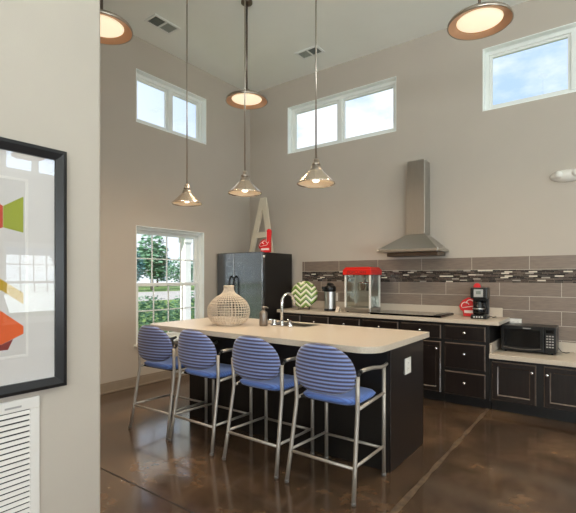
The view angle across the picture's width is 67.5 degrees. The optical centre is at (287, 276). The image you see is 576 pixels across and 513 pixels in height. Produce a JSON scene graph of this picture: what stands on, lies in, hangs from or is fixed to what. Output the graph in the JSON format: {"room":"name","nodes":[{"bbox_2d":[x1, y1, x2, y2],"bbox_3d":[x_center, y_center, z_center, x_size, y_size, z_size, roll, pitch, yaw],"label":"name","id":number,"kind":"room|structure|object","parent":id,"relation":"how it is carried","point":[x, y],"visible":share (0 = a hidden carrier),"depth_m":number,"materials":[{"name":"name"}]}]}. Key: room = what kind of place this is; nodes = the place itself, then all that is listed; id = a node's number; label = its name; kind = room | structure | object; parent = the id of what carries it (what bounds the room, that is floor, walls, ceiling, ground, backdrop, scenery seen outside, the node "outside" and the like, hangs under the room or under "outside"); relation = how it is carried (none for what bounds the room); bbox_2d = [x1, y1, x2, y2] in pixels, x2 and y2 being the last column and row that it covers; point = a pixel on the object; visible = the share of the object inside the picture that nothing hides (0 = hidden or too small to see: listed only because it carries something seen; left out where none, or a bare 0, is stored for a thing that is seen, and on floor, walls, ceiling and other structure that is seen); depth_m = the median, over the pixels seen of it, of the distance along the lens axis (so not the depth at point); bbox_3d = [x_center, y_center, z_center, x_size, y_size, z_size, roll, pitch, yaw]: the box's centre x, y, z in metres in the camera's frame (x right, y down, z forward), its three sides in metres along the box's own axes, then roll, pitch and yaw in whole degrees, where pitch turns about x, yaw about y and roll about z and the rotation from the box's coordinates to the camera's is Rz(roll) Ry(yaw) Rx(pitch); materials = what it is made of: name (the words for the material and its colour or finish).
{"room":"kitchen","nodes":[
{"label":"kitchen","id":0,"kind":"room"},
{"bbox_2d":[0,0,99,512],"bbox_3d":[-3.715,-0.823,0.695,2.693,4.384,5.683,0,0,37],"label":"wall","id":1,"kind":"structure","parent":0,"point":[50,49],"depth_m":2.06,"materials":[{"name":"paint"}]},
{"bbox_2d":[0,395,39,512],"bbox_3d":[-1.342,0.924,1.619,0.014,0.791,0.770,0,0,37],"label":"air vent","id":2,"kind":"object","parent":1,"relation":"in","point":[20,418],"visible":1,"depth_m":1.86,"materials":[{"name":"metal"}]},
{"bbox_2d":[0,137,66,397],"bbox_3d":[-1.332,-0.039,1.612,0.038,1.094,1.000,0,0,37],"label":"framed picture","id":3,"kind":"object","parent":1,"relation":"attached to","point":[33,178],"visible":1,"depth_m":1.90,"materials":[{"name":"wood"}]},
{"bbox_2d":[0,178,24,356],"bbox_3d":[-1.337,-0.040,1.616,0.001,0.749,0.650,0,0,37],"label":"print","id":4,"kind":"object","parent":3,"relation":"attached to","point":[12,190],"depth_m":1.84,"materials":[{"name":"paper"}]},
{"bbox_2d":[100,35,249,383],"bbox_3d":[-3.624,-0.823,3.213,0.160,4.385,10.160,0,0,37],"label":"wall","id":5,"kind":"structure","parent":0,"point":[143,167],"depth_m":5.51,"materials":[{"name":"paint"}]},
{"bbox_2d":[100,370,188,394],"bbox_3d":[-2.097,1.308,5.111,0.030,0.125,3.333,0,0,37],"label":"baseboard","id":6,"kind":"structure","parent":5,"relation":"attached to","point":[114,386],"depth_m":5.35,"materials":[{"name":"beige wood"}]},
{"bbox_2d":[134,225,203,346],"bbox_3d":[-1.615,0.111,5.890,0.195,1.522,1.197,0,0,37],"label":"window","id":7,"kind":"structure","parent":5,"relation":"in","point":[198,237],"depth_m":6.10,"materials":[{"name":"paint"}]},
{"bbox_2d":[136,68,205,144],"bbox_3d":[-1.616,-2.281,5.918,0.159,0.673,1.180,0,0,37],"label":"window","id":8,"kind":"structure","parent":5,"relation":"in","point":[170,90],"depth_m":5.93,"materials":[{"name":"paint"}]},
{"bbox_2d":[103,0,528,91],"bbox_3d":[0.250,-3.115,0.337,9.810,0.200,10.160,0,0,37],"label":"ceiling","id":9,"kind":"structure","parent":0,"point":[347,30],"depth_m":5.21,"materials":[{"name":"paint"}]},
{"bbox_2d":[100,0,132,44],"bbox_3d":[-1.444,-2.467,3.339,0.462,1.094,0.462,0,0,37],"label":"dome pendant","id":10,"kind":"object","parent":9,"relation":"hanging from","point":[114,30],"visible":0.52,"depth_m":3.36,"materials":[{"name":"silver metal"}]},
{"bbox_2d":[100,15,123,37],"bbox_3d":[-1.444,-1.942,3.339,0.326,0.027,0.326,0,0,37],"label":"diffuser","id":11,"kind":"object","parent":10,"relation":"attached to","point":[110,27],"depth_m":3.34,"materials":[{"name":"beige glass"}]},
{"bbox_2d":[144,14,180,34],"bbox_3d":[-1.496,-3.009,5.140,0.220,0.012,0.370,0,0,37],"label":"ceiling vent","id":12,"kind":"object","parent":9,"relation":"in","point":[155,20],"visible":1,"depth_m":5.13,"materials":[{"name":"white plastic"}]},
{"bbox_2d":[171,0,201,206],"bbox_3d":[-1.007,-1.871,4.297,0.302,2.288,0.302,0,0,37],"label":"cone pendant","id":13,"kind":"object","parent":9,"relation":"hanging from","point":[186,198],"visible":1,"depth_m":4.29,"materials":[{"name":"silver metal"}]},
{"bbox_2d":[228,0,261,196],"bbox_3d":[-0.383,-1.878,3.834,0.302,2.272,0.302,0,0,37],"label":"cone pendant","id":14,"kind":"object","parent":9,"relation":"hanging from","point":[244,187],"visible":1,"depth_m":3.83,"materials":[{"name":"silver metal"}]},
{"bbox_2d":[225,0,267,109],"bbox_3d":[-0.451,-2.467,4.715,0.462,1.094,0.462,0,0,37],"label":"dome pendant","id":15,"kind":"object","parent":9,"relation":"hanging from","point":[254,99],"visible":0.91,"depth_m":4.71,"materials":[{"name":"silver metal"}]},
{"bbox_2d":[232,93,261,104],"bbox_3d":[-0.451,-1.942,4.715,0.326,0.027,0.326,0,0,37],"label":"diffuser","id":16,"kind":"object","parent":15,"relation":"attached to","point":[237,99],"depth_m":4.69,"materials":[{"name":"beige glass"}]},
{"bbox_2d":[295,45,324,59],"bbox_3d":[0.293,-3.009,5.779,0.350,0.012,0.210,0,0,37],"label":"ceiling vent","id":17,"kind":"object","parent":9,"relation":"in","point":[307,53],"visible":0.95,"depth_m":5.77,"materials":[{"name":"white plastic"}]},
{"bbox_2d":[297,0,334,187],"bbox_3d":[0.220,-1.872,3.386,0.302,2.284,0.302,0,0,37],"label":"cone pendant","id":18,"kind":"object","parent":9,"relation":"hanging from","point":[316,177],"visible":1,"depth_m":3.38,"materials":[{"name":"silver metal"}]},
{"bbox_2d":[447,0,513,40],"bbox_3d":[1.453,-2.467,3.268,0.462,1.094,0.462,0,0,37],"label":"dome pendant","id":19,"kind":"object","parent":9,"relation":"hanging from","point":[480,20],"visible":1,"depth_m":3.25,"materials":[{"name":"silver metal"}]},
{"bbox_2d":[457,8,503,32],"bbox_3d":[1.453,-1.942,3.268,0.326,0.027,0.326,0,0,37],"label":"diffuser","id":20,"kind":"object","parent":19,"relation":"attached to","point":[479,20],"depth_m":3.25,"materials":[{"name":"beige glass"}]},
{"bbox_2d":[100,375,575,512],"bbox_3d":[0.250,1.430,0.337,9.810,0.120,10.160,0,0,37],"label":"floor","id":21,"kind":"structure","parent":0,"point":[508,462],"depth_m":3.04,"materials":[{"name":"concrete"}]},
{"bbox_2d":[100,467,193,512],"bbox_3d":[1.001,1.369,1.349,9.400,0.001,0.016,0,0,37],"label":"trim","id":22,"kind":"structure","parent":21,"relation":"on","point":[100,467],"depth_m":2.75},
{"bbox_2d":[128,325,207,439],"bbox_3d":[-1.081,0.895,3.981,0.530,0.950,0.541,0,0,34],"label":"bar stool","id":23,"kind":"object","parent":21,"relation":"on","point":[154,345],"visible":0.92,"depth_m":3.77,"materials":[{"name":"fabric"}]},
{"bbox_2d":[168,329,252,455],"bbox_3d":[-0.634,0.895,3.662,0.530,0.950,0.541,0,0,37],"label":"bar stool","id":24,"kind":"object","parent":21,"relation":"on","point":[196,351],"visible":0.93,"depth_m":3.46,"materials":[{"name":"fabric"}]},
{"bbox_2d":[217,252,291,319],"bbox_3d":[-0.521,0.509,6.447,0.880,1.722,0.768,0,0,37],"label":"refrigerator","id":25,"kind":"object","parent":21,"relation":"on","point":[260,281],"visible":0.47,"depth_m":6.16,"materials":[{"name":"black metal"}]},
{"bbox_2d":[249,197,274,252],"bbox_3d":[-0.392,-0.778,6.565,0.540,0.865,0.096,0,0,37],"label":"letter sign","id":26,"kind":"object","parent":25,"relation":"on","point":[263,209],"visible":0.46,"depth_m":6.58,"materials":[{"name":"beige wood"}]},
{"bbox_2d":[258,229,271,251],"bbox_3d":[-0.323,-0.509,6.075,0.196,0.327,0.054,0,0,27],"label":"foam finger","id":27,"kind":"object","parent":25,"relation":"on","point":[264,245],"visible":0.98,"depth_m":6.04,"materials":[{"name":"red plastic"}]},
{"bbox_2d":[259,232,268,249],"bbox_3d":[-0.334,-0.504,6.055,0.157,0.253,0.008,0,0,27],"label":"print","id":28,"kind":"object","parent":27,"relation":"attached to","point":[264,244],"depth_m":6.05},
{"bbox_2d":[222,335,313,478],"bbox_3d":[-0.128,0.895,3.284,0.530,0.950,0.541,0,0,37],"label":"bar stool","id":29,"kind":"object","parent":21,"relation":"on","point":[259,366],"visible":0.95,"depth_m":3.08,"materials":[{"name":"fabric"}]},
{"bbox_2d":[279,312,301,321],"bbox_3d":[0.179,0.931,6.129,0.380,0.878,0.597,0,0,37],"label":"base cabinet","id":30,"kind":"object","parent":21,"relation":"on","point":[295,317],"visible":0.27,"depth_m":5.89,"materials":[{"name":"brown wood"}]},
{"bbox_2d":[190,335,422,472],"bbox_3d":[0.084,0.935,3.929,2.110,0.870,0.716,0,0,37],"label":"base cabinet","id":31,"kind":"object","parent":21,"relation":"on","point":[404,393],"visible":0.41,"depth_m":3.34,"materials":[{"name":"brown wood"}]},
{"bbox_2d":[150,317,428,353],"bbox_3d":[-0.104,0.476,3.879,2.417,0.042,1.045,0,0,37],"label":"countertop","id":32,"kind":"structure","parent":31,"relation":"on","point":[354,339],"depth_m":3.48,"materials":[{"name":"beige stone"}]},
{"bbox_2d":[207,285,249,325],"bbox_3d":[-0.565,0.268,4.112,0.404,0.374,0.404,0,0,14],"label":"vase","id":33,"kind":"object","parent":32,"relation":"on","point":[228,290],"visible":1,"depth_m":4.03,"materials":[{"name":"beige wicker"}]},
{"bbox_2d":[259,306,268,325],"bbox_3d":[-0.228,0.363,4.012,0.077,0.184,0.078,0,0,-31],"label":"soap dispenser","id":34,"kind":"object","parent":32,"relation":"on","point":[263,315],"visible":1,"depth_m":3.98,"materials":[{"name":"grey metal"}]},
{"bbox_2d":[268,292,295,326],"bbox_3d":[-0.018,0.300,4.036,0.265,0.310,0.225,0,0,37],"label":"kitchen faucet","id":35,"kind":"object","parent":32,"relation":"on","point":[274,322],"visible":1,"depth_m":3.98,"materials":[{"name":"silver metal"}]},
{"bbox_2d":[268,322,319,326],"bbox_3d":[0.044,0.559,4.136,0.481,0.213,0.266,0,0,37],"label":"sink","id":36,"kind":"object","parent":32,"relation":"in","point":[293,323],"visible":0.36,"depth_m":4.21,"materials":[{"name":"metal"}]},
{"bbox_2d":[405,357,410,374],"bbox_3d":[0.909,0.671,3.263,0.008,0.120,0.118,0,0,37],"label":"outlet","id":37,"kind":"object","parent":31,"relation":"attached to","point":[407,360],"visible":1,"depth_m":3.25,"materials":[{"name":"white plastic"}]},
{"bbox_2d":[302,314,329,323],"bbox_3d":[0.510,0.931,5.883,0.445,0.878,0.597,0,0,37],"label":"base cabinet","id":38,"kind":"object","parent":21,"relation":"on","point":[309,318],"visible":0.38,"depth_m":5.66,"materials":[{"name":"brown wood"}]},
{"bbox_2d":[285,343,387,506],"bbox_3d":[0.344,0.895,2.933,0.530,0.950,0.541,0,0,37],"label":"bar stool","id":39,"kind":"object","parent":21,"relation":"on","point":[328,375],"visible":1,"depth_m":2.75,"materials":[{"name":"fabric"}]},
{"bbox_2d":[330,315,360,326],"bbox_3d":[0.867,0.931,5.618,0.445,0.878,0.597,0,0,37],"label":"base cabinet","id":40,"kind":"object","parent":21,"relation":"on","point":[335,320],"visible":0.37,"depth_m":5.39,"materials":[{"name":"brown wood"}]},
{"bbox_2d":[361,317,399,329],"bbox_3d":[1.245,0.931,5.337,0.496,0.878,0.597,0,0,37],"label":"base cabinet","id":41,"kind":"object","parent":21,"relation":"on","point":[365,322],"visible":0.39,"depth_m":5.11,"materials":[{"name":"brown wood"}]},
{"bbox_2d":[400,320,444,400],"bbox_3d":[1.641,0.931,5.044,0.489,0.878,0.597,0,0,37],"label":"base cabinet","id":42,"kind":"object","parent":21,"relation":"on","point":[432,345],"visible":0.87,"depth_m":4.77,"materials":[{"name":"brown wood"}]},
{"bbox_2d":[390,408,488,512],"bbox_3d":[-0.672,1.369,0.773,0.047,0.001,9.240,0,0,37],"label":"trim","id":43,"kind":"structure","parent":21,"relation":"on","point":[410,494],"depth_m":2.99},
{"bbox_2d":[443,322,499,408],"bbox_3d":[2.025,0.931,4.758,0.469,0.878,0.597,0,0,37],"label":"base cabinet","id":44,"kind":"object","parent":21,"relation":"on","point":[466,347],"visible":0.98,"depth_m":4.54,"materials":[{"name":"brown wood"}]},
{"bbox_2d":[277,301,509,325],"bbox_3d":[1.157,0.420,5.411,2.837,0.144,0.588,0,0,37],"label":"countertop","id":45,"kind":"structure","parent":44,"relation":"on","point":[318,307],"depth_m":5.22,"materials":[{"name":"beige stone"}]},
{"bbox_2d":[322,283,335,310],"bbox_3d":[0.549,0.264,5.738,0.184,0.372,0.198,0,0,17],"label":"coffee airpot","id":46,"kind":"object","parent":45,"relation":"on","point":[329,290],"visible":0.99,"depth_m":5.69,"materials":[{"name":"silver metal"}]},
{"bbox_2d":[343,267,381,312],"bbox_3d":[1.000,0.162,5.577,0.427,0.575,0.437,0,0,37],"label":"machine","id":47,"kind":"object","parent":45,"relation":"on","point":[366,279],"visible":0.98,"depth_m":5.52,"materials":[{"name":"glass"}]},
{"bbox_2d":[357,275,372,290],"bbox_3d":[0.993,0.078,5.515,0.217,0.204,0.188,0,0,37],"label":"kettle","id":48,"kind":"object","parent":47,"relation":"on","point":[362,286],"depth_m":5.45,"materials":[{"name":"metal"}]},
{"bbox_2d":[370,310,453,317],"bbox_3d":[1.478,0.436,5.161,0.850,0.028,0.480,0,0,37],"label":"cooktop","id":49,"kind":"object","parent":45,"relation":"in","point":[384,312],"visible":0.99,"depth_m":5.05,"materials":[{"name":"black glass"}]},
{"bbox_2d":[459,283,480,315],"bbox_3d":[2.086,0.259,4.940,0.228,0.381,0.063,0,0,29],"label":"foam finger","id":50,"kind":"object","parent":45,"relation":"on","point":[466,305],"visible":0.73,"depth_m":4.93,"materials":[{"name":"red plastic"}]},
{"bbox_2d":[461,299,472,312],"bbox_3d":[2.073,0.266,4.917,0.183,0.294,0.010,0,0,29],"label":"print","id":51,"kind":"object","parent":50,"relation":"attached to","point":[467,304],"depth_m":4.93},
{"bbox_2d":[470,287,495,318],"bbox_3d":[2.153,0.282,4.734,0.223,0.335,0.361,0,0,33],"label":"coffee maker","id":52,"kind":"object","parent":45,"relation":"on","point":[480,296],"visible":1,"depth_m":4.62,"materials":[{"name":"black plastic"}]},
{"bbox_3d":[0.225,0.379,5.972,0.159,0.139,0.139,0,0,11],"label":"plate stand","id":53,"kind":"object","parent":45,"relation":"on","visible":0},
{"bbox_2d":[291,281,317,307],"bbox_3d":[0.223,0.240,5.962,0.378,0.372,0.083,0,0,11],"label":"plate","id":54,"kind":"object","parent":53,"relation":"on","point":[305,293],"visible":0.91,"depth_m":5.94,"materials":[{"name":"ceramic"}]},
{"bbox_2d":[490,359,575,422],"bbox_3d":[2.595,1.100,4.335,0.942,0.540,0.597,0,0,37],"label":"base cabinet","id":55,"kind":"object","parent":21,"relation":"on","point":[532,389],"visible":0.99,"depth_m":4.18,"materials":[{"name":"brown wood"}]},
{"bbox_2d":[489,338,575,366],"bbox_3d":[2.611,0.755,4.331,0.972,0.150,0.588,0,0,37],"label":"countertop","id":56,"kind":"structure","parent":55,"relation":"on","point":[566,359],"depth_m":4.29,"materials":[{"name":"beige stone"}]},
{"bbox_2d":[501,322,569,354],"bbox_3d":[2.583,0.643,4.505,0.596,0.276,0.310,0,0,37],"label":"microwave","id":57,"kind":"object","parent":56,"relation":"on","point":[538,338],"visible":0.99,"depth_m":4.41,"materials":[{"name":"black plastic"}]},
{"bbox_2d":[250,0,575,307],"bbox_3d":[3.231,-0.823,4.352,9.490,4.385,0.160,0,0,37],"label":"wall","id":58,"kind":"structure","parent":0,"point":[493,193],"depth_m":5.31,"materials":[{"name":"paint"}]},
{"bbox_2d":[288,76,395,153],"bbox_3d":[0.748,-2.256,6.196,1.765,0.719,0.159,0,0,37],"label":"window","id":59,"kind":"structure","parent":58,"relation":"in","point":[340,99],"depth_m":6.19,"materials":[{"name":"paint"}]},
{"bbox_2d":[376,159,448,256],"bbox_3d":[1.515,-0.837,5.242,0.740,1.167,0.455,0,0,37],"label":"range hood","id":60,"kind":"object","parent":58,"relation":"attached to","point":[417,241],"visible":1,"depth_m":5.23,"materials":[{"name":"metal"}]},
{"bbox_2d":[302,255,575,342],"bbox_3d":[2.627,0.319,4.693,5.999,1.094,0.012,0,0,37],"label":"tile backsplash","id":61,"kind":"structure","parent":58,"relation":"attached to","point":[531,289],"depth_m":4.96,"materials":[{"name":"tile"}]},
{"bbox_2d":[510,318,521,322],"bbox_3d":[2.516,0.498,4.764,0.118,0.075,0.008,0,0,37],"label":"outlet","id":62,"kind":"object","parent":61,"relation":"attached to","point":[512,320],"visible":0.66,"depth_m":4.76,"materials":[{"name":"white plastic"}]},
{"bbox_2d":[482,22,575,111],"bbox_3d":[3.004,-2.273,4.521,1.766,0.723,0.159,0,0,37],"label":"window","id":63,"kind":"structure","parent":58,"relation":"in","point":[566,31],"depth_m":4.77,"materials":[{"name":"paint"}]},
{"bbox_2d":[550,169,575,181],"bbox_3d":[2.884,-1.055,4.447,0.320,0.130,0.100,0,0,37],"label":"emergency light","id":64,"kind":"object","parent":58,"relation":"attached to","point":[567,175],"visible":1,"depth_m":4.45,"materials":[{"name":"white plastic"}]},
{"label":"outside","id":65,"kind":"structure","parent":0,"visible":0},
{"bbox_2d":[138,285,194,332],"bbox_3d":[0.000,1.720,0.000,180.000,0.200,180.000,0,0,37],"label":"ground","id":66,"kind":"structure","parent":65,"point":[141,288],"depth_m":29.71,"materials":[{"name":"green plant"}]},
{"bbox_2d":[137,249,145,281],"bbox_3d":[-17.985,-1.058,47.905,4.870,5.358,4.038,0,0,37],"label":"tree","id":67,"kind":"object","parent":66,"relation":"on","point":[139,264],"visible":0.13,"depth_m":47.86,"materials":[{"name":"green plant"}]},
{"bbox_2d":[137,235,168,289],"bbox_3d":[-17.382,-2.223,55.346,5.007,7.688,4.307,0,0,37],"label":"tree","id":68,"kind":"object","parent":66,"relation":"on","point":[158,268],"visible":0.68,"depth_m":54.76,"materials":[{"name":"green plant"}]},
{"bbox_2d":[138,295,175,332],"bbox_3d":[-3.320,1.013,10.371,1.288,1.160,1.155,0,0,37],"label":"shrub","id":69,"kind":"object","parent":66,"relation":"on","point":[159,315],"visible":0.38,"depth_m":10.22,"materials":[{"name":"green plant"}]},
{"bbox_2d":[142,258,174,286],"bbox_3d":[-20.822,-1.192,69.256,6.011,5.627,5.346,0,0,37],"label":"tree","id":70,"kind":"object","parent":66,"relation":"on","point":[168,263],"visible":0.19,"depth_m":68.98,"materials":[{"name":"green plant"}]},
{"bbox_2d":[164,257,192,282],"bbox_3d":[-13.237,-0.532,54.323,4.514,4.308,3.804,0,0,37],"label":"tree","id":71,"kind":"object","parent":66,"relation":"on","point":[171,269],"visible":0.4,"depth_m":54.01,"materials":[{"name":"green plant"}]},
{"bbox_2d":[166,292,194,320],"bbox_3d":[-2.614,0.990,11.343,1.298,1.230,1.148,0,0,37],"label":"shrub","id":72,"kind":"object","parent":66,"relation":"on","point":[192,299],"visible":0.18,"depth_m":11.23,"materials":[{"name":"green plant"}]},
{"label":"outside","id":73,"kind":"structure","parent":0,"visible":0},
{"bbox_3d":[-1.608,1.510,8.667,3.085,0.219,12.000,0,0,37],"label":"floor","id":74,"kind":"structure","parent":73,"visible":0},
{"bbox_2d":[179,238,191,319],"bbox_3d":[-2.296,0.260,9.657,0.220,2.280,0.220,0,0,37],"label":"porch column","id":75,"kind":"structure","parent":74,"relation":"on","point":[185,242],"depth_m":9.60,"materials":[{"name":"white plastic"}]},
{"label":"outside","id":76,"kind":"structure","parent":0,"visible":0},
{"bbox_2d":[138,290,194,300],"bbox_3d":[-11.191,1.609,39.446,15.000,0.019,130.000,0,0,37],"label":"road","id":77,"kind":"structure","parent":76,"point":[161,294],"depth_m":37.28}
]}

